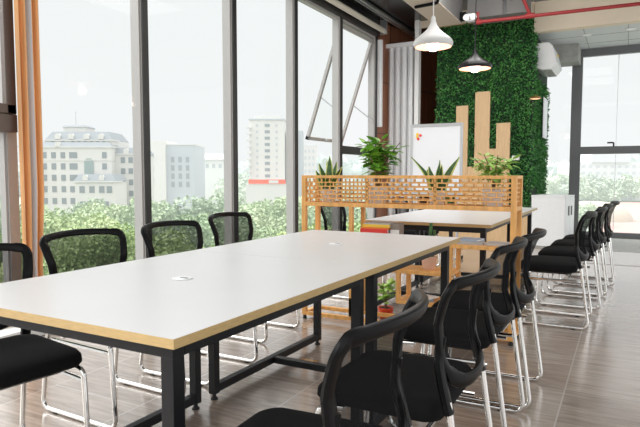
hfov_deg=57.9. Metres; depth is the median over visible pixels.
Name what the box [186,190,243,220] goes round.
tree
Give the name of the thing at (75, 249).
chair
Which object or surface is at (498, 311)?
chair
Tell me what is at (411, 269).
shelf
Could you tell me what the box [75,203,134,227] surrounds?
tree
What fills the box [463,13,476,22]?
emergency light
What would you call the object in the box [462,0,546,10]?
ceiling
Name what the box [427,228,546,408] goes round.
chair
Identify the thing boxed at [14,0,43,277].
curtain
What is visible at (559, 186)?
tree
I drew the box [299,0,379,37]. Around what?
wall
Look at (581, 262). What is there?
trim
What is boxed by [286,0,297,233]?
trim
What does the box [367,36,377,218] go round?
trim
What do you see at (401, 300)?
shelf
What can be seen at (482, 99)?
wooden bar
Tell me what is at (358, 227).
tree
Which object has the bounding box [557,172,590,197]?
tree
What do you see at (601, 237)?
chair
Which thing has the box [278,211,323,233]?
tree
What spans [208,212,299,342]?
chair
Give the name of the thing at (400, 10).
trim
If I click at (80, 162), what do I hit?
hotel building
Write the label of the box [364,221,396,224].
book
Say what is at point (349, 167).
tree line
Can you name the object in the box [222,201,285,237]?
tree
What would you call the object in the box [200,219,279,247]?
tree
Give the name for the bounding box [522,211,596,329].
chair
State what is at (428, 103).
wall
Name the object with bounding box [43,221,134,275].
tree
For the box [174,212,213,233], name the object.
tree
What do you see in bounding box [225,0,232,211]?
window
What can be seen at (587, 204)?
tree
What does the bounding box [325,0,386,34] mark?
roller blind
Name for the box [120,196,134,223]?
tree
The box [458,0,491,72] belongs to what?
pendant lamp
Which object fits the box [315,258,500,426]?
chair
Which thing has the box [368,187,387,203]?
pot
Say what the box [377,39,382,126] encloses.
trim
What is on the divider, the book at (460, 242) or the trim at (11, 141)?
the book at (460, 242)
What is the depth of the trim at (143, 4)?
5.01 m
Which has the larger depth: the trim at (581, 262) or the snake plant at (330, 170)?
the trim at (581, 262)
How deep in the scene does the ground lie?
234.33 m
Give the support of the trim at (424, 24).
attached to the wall at (513, 78)
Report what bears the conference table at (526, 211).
on the floor
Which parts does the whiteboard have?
frame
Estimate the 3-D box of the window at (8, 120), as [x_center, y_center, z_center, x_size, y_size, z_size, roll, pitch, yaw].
[-2.404,-0.830,3.350,0.150,3.300,1.275,2,4,28]
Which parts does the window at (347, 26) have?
sash, stay arm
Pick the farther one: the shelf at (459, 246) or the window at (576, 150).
the window at (576, 150)
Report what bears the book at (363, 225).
on the book at (362, 227)
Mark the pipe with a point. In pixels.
(528, 15)
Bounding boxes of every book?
[360,228,389,232]
[362,224,390,227]
[362,227,389,228]
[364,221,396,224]
[457,240,484,244]
[460,237,484,241]
[484,241,509,245]
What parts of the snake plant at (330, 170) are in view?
pot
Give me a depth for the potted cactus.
4.08 m
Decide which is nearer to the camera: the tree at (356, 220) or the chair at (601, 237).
the chair at (601, 237)
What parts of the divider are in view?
post, lattice panel, post, post, post, rail, rail, rail, lattice panel, rail, rail, lattice panel, post, lattice panel, post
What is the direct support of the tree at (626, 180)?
on the ground
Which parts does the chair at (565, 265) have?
rail, seat, sled leg, sled leg, frame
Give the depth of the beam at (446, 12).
7.90 m
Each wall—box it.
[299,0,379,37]
[377,25,436,216]
[386,41,413,215]
[434,18,550,206]
[438,3,534,241]
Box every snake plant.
[315,156,341,201]
[411,157,459,204]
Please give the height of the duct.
0.360 m
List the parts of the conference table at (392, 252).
leg, rail, leg, leg, apron frame, leg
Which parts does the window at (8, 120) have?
sash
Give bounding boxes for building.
[17,112,153,214]
[205,154,223,206]
[557,154,639,200]
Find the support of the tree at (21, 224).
on the ground
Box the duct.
[467,0,530,24]
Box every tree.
[0,204,21,225]
[0,210,81,237]
[0,224,47,270]
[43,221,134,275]
[44,211,123,234]
[45,201,108,217]
[60,196,109,214]
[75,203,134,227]
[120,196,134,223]
[120,222,134,259]
[122,230,135,260]
[126,195,203,224]
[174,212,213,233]
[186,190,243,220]
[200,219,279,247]
[212,175,249,203]
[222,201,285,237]
[223,179,247,203]
[260,195,313,225]
[273,222,360,235]
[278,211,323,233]
[308,188,366,226]
[344,178,364,200]
[346,207,366,229]
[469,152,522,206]
[544,173,561,193]
[548,175,565,194]
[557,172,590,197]
[561,174,597,200]
[578,204,596,221]
[583,173,610,200]
[584,202,597,211]
[590,175,625,200]
[616,173,639,200]
[636,177,639,192]
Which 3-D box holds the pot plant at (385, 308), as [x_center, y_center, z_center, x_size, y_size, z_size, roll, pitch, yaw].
[0.518,0.655,4.513,0.200,0.318,0.286,-2,4,-26]
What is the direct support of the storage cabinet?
on the floor
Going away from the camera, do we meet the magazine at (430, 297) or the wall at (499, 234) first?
the magazine at (430, 297)
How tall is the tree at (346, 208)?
9.483 m
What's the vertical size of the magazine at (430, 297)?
0.008 m
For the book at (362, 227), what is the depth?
4.19 m
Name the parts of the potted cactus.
stem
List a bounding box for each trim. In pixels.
[0,326,44,338]
[5,114,19,242]
[130,0,151,259]
[222,0,238,211]
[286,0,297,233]
[332,17,342,200]
[347,0,427,33]
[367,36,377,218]
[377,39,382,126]
[413,20,420,210]
[421,1,533,28]
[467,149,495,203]
[540,24,639,48]
[553,43,580,66]
[581,262,639,266]
[598,238,639,252]
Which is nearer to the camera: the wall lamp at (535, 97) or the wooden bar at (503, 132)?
the wall lamp at (535, 97)
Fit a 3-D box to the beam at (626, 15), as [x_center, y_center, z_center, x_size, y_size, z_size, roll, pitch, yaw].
[5.863,-2.935,7.485,5.820,0.525,0.160,2,4,28]
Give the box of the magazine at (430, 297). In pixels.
[426,294,438,299]
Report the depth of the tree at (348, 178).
175.36 m
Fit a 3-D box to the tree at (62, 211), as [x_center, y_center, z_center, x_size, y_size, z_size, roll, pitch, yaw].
[-22.540,3.957,43.995,6.542,8.370,7.472,2,5,31]
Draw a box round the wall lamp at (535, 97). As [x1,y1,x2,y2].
[529,95,540,99]
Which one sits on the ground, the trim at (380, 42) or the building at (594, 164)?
the building at (594, 164)
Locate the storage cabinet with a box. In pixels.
[531,194,574,247]
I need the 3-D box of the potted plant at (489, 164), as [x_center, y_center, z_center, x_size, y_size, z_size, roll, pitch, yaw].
[1.176,-0.224,3.881,0.362,0.373,0.223,0,4,2]
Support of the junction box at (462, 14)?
attached to the beam at (446, 12)
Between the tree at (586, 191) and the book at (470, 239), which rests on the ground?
the tree at (586, 191)
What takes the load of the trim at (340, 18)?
attached to the wall at (324, 4)
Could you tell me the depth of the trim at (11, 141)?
3.95 m
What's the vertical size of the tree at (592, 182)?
13.337 m
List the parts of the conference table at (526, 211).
leg, leg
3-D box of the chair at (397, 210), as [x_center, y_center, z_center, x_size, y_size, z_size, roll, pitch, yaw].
[1.122,0.228,6.907,0.539,0.843,0.491,2,4,28]
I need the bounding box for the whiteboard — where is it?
[410,122,462,259]
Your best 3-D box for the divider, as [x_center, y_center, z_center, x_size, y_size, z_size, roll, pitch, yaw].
[0.615,0.279,4.201,1.580,1.110,0.250,2,4,28]
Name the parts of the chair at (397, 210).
frame, seat, sled leg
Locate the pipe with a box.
[476,0,639,24]
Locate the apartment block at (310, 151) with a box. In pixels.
[304,145,316,209]
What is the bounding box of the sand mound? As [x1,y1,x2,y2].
[579,201,633,221]
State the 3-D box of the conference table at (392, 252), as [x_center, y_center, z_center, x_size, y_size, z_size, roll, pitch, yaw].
[0.100,0.531,3.118,0.988,0.756,1.197,2,4,29]
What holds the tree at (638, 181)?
on the ground
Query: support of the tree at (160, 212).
on the ground
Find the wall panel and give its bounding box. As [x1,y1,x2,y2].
[542,97,547,138]
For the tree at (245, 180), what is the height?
12.029 m
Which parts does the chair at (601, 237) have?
seat, sled leg, sled leg, frame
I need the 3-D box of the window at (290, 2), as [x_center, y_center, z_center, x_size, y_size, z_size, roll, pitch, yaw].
[-0.645,-1.062,6.736,0.060,3.300,1.230,2,4,28]
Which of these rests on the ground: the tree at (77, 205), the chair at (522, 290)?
the tree at (77, 205)
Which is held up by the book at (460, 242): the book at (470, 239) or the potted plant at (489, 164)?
the book at (470, 239)
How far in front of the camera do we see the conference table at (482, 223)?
4.71 m
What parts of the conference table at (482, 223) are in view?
rail, leg, apron frame, leg, leg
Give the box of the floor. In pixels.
[0,247,639,426]
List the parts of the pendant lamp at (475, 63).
lamp shade, lamp shade, bulb, cord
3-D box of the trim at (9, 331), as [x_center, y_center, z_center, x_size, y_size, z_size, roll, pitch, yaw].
[-1.506,0.737,5.133,0.310,0.070,10.550,2,4,28]
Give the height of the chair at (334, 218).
0.843 m
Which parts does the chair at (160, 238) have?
frame, sled leg, sled leg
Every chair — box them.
[0,243,89,426]
[39,228,185,426]
[139,220,257,385]
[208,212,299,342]
[237,289,428,426]
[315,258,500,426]
[321,206,384,298]
[391,197,440,265]
[402,236,527,426]
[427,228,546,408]
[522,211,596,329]
[534,206,607,309]
[547,203,612,295]
[559,201,619,285]
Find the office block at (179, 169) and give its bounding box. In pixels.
[150,141,204,213]
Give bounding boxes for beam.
[403,0,462,26]
[534,0,639,33]
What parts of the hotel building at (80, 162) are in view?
cornice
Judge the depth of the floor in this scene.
3.22 m
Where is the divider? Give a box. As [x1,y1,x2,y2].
[302,175,522,345]
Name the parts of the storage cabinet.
panel, door, door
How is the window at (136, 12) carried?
in the wall at (324, 4)
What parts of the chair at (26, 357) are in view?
frame, seat, sled leg, rail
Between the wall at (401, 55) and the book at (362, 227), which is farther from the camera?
the wall at (401, 55)
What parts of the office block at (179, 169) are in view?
cornice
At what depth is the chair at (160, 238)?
3.41 m
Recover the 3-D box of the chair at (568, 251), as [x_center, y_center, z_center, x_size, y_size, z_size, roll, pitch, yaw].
[2.187,0.357,5.022,0.539,0.843,0.491,2,4,28]
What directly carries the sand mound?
on the ground
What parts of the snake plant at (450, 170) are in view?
pot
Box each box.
[390,222,403,233]
[460,12,466,20]
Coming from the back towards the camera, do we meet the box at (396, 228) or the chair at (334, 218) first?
the chair at (334, 218)
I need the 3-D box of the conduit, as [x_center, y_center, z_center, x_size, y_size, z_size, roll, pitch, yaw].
[1.337,-2.858,7.070,0.299,0.462,0.848,0,4,5]
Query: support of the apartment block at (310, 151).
on the ground
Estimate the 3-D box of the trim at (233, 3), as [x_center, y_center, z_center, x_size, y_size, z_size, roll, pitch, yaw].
[-0.956,-1.023,6.172,0.138,3.300,0.068,2,4,28]
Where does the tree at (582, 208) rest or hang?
on the ground
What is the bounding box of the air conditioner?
[535,42,561,76]
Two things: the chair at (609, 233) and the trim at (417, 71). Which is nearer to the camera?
the chair at (609, 233)
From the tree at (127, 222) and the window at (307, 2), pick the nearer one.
the window at (307, 2)
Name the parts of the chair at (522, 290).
seat, sled leg, rail, sled leg, frame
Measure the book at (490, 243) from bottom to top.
0.016 m
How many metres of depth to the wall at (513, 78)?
9.10 m
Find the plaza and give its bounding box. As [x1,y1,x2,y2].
[603,202,639,232]
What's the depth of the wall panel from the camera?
9.61 m
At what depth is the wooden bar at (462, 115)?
9.35 m
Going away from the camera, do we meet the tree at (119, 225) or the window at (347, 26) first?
the window at (347, 26)
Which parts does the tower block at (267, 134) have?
cornice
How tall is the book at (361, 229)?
0.028 m
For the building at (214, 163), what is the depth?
179.58 m
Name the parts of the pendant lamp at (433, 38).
lamp shade, lamp shade, bulb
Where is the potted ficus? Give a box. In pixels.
[354,133,408,203]
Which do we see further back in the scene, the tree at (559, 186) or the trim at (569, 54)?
the tree at (559, 186)
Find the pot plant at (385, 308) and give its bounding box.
[377,277,395,318]
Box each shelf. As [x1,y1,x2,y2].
[396,265,458,276]
[396,294,439,306]
[449,243,498,250]
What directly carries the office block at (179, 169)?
on the ground
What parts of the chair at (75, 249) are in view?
sled leg, rail, frame, sled leg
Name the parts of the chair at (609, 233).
seat, sled leg, sled leg, frame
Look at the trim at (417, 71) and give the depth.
9.56 m
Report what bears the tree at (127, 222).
on the ground
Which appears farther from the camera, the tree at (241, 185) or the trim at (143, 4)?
the tree at (241, 185)
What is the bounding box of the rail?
[355,0,414,37]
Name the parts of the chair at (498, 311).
rail, seat, sled leg, sled leg, rail, frame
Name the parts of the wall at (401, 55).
panel, panel, head rail, panel, panel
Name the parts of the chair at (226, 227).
frame, sled leg, sled leg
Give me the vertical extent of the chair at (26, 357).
0.843 m
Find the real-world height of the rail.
0.055 m
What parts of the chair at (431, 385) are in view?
sled leg, seat, frame, rail, sled leg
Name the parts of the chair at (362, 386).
seat, frame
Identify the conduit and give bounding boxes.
[414,0,438,8]
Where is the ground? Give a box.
[19,194,639,230]
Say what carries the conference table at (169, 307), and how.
on the floor
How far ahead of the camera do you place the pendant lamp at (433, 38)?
4.97 m
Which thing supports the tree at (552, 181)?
on the ground
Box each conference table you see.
[0,250,380,426]
[193,230,459,399]
[366,211,510,305]
[418,207,536,284]
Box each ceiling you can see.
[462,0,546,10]
[537,23,639,48]
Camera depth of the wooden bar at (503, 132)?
9.07 m
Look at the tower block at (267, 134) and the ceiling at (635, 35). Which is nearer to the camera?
the ceiling at (635, 35)
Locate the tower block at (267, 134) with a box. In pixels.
[246,116,303,206]
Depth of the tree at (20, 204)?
49.89 m
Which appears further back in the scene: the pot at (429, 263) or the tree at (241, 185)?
the tree at (241, 185)
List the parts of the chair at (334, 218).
frame, sled leg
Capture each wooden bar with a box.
[455,105,468,203]
[473,91,490,203]
[496,123,510,204]
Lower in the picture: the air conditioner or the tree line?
the tree line
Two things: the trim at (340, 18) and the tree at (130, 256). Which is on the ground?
the tree at (130, 256)
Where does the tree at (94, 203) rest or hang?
on the ground
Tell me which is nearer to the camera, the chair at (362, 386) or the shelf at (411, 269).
the chair at (362, 386)
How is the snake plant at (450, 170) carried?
on the divider
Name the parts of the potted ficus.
stem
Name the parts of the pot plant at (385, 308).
pot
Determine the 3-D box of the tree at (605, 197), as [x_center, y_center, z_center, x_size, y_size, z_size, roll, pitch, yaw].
[118.090,-9.766,238.165,15.911,13.163,15.234,-4,5,-44]
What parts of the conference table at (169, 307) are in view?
rail, leg, apron frame, leg, leg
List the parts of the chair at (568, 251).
seat, sled leg, sled leg, frame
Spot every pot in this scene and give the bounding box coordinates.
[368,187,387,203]
[421,255,436,269]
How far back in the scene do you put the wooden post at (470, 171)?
9.33 m
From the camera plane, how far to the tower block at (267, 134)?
149.10 m
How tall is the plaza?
0.001 m
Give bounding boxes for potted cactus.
[421,223,436,269]
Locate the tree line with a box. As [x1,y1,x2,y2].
[18,153,639,194]
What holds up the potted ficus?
on the divider
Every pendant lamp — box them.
[413,0,452,51]
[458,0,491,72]
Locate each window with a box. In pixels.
[0,0,17,326]
[16,0,144,259]
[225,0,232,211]
[288,0,293,233]
[298,0,338,200]
[305,19,374,218]
[568,44,639,238]
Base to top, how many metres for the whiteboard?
1.764 m
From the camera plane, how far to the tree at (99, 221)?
42.54 m
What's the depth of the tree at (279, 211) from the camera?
68.08 m

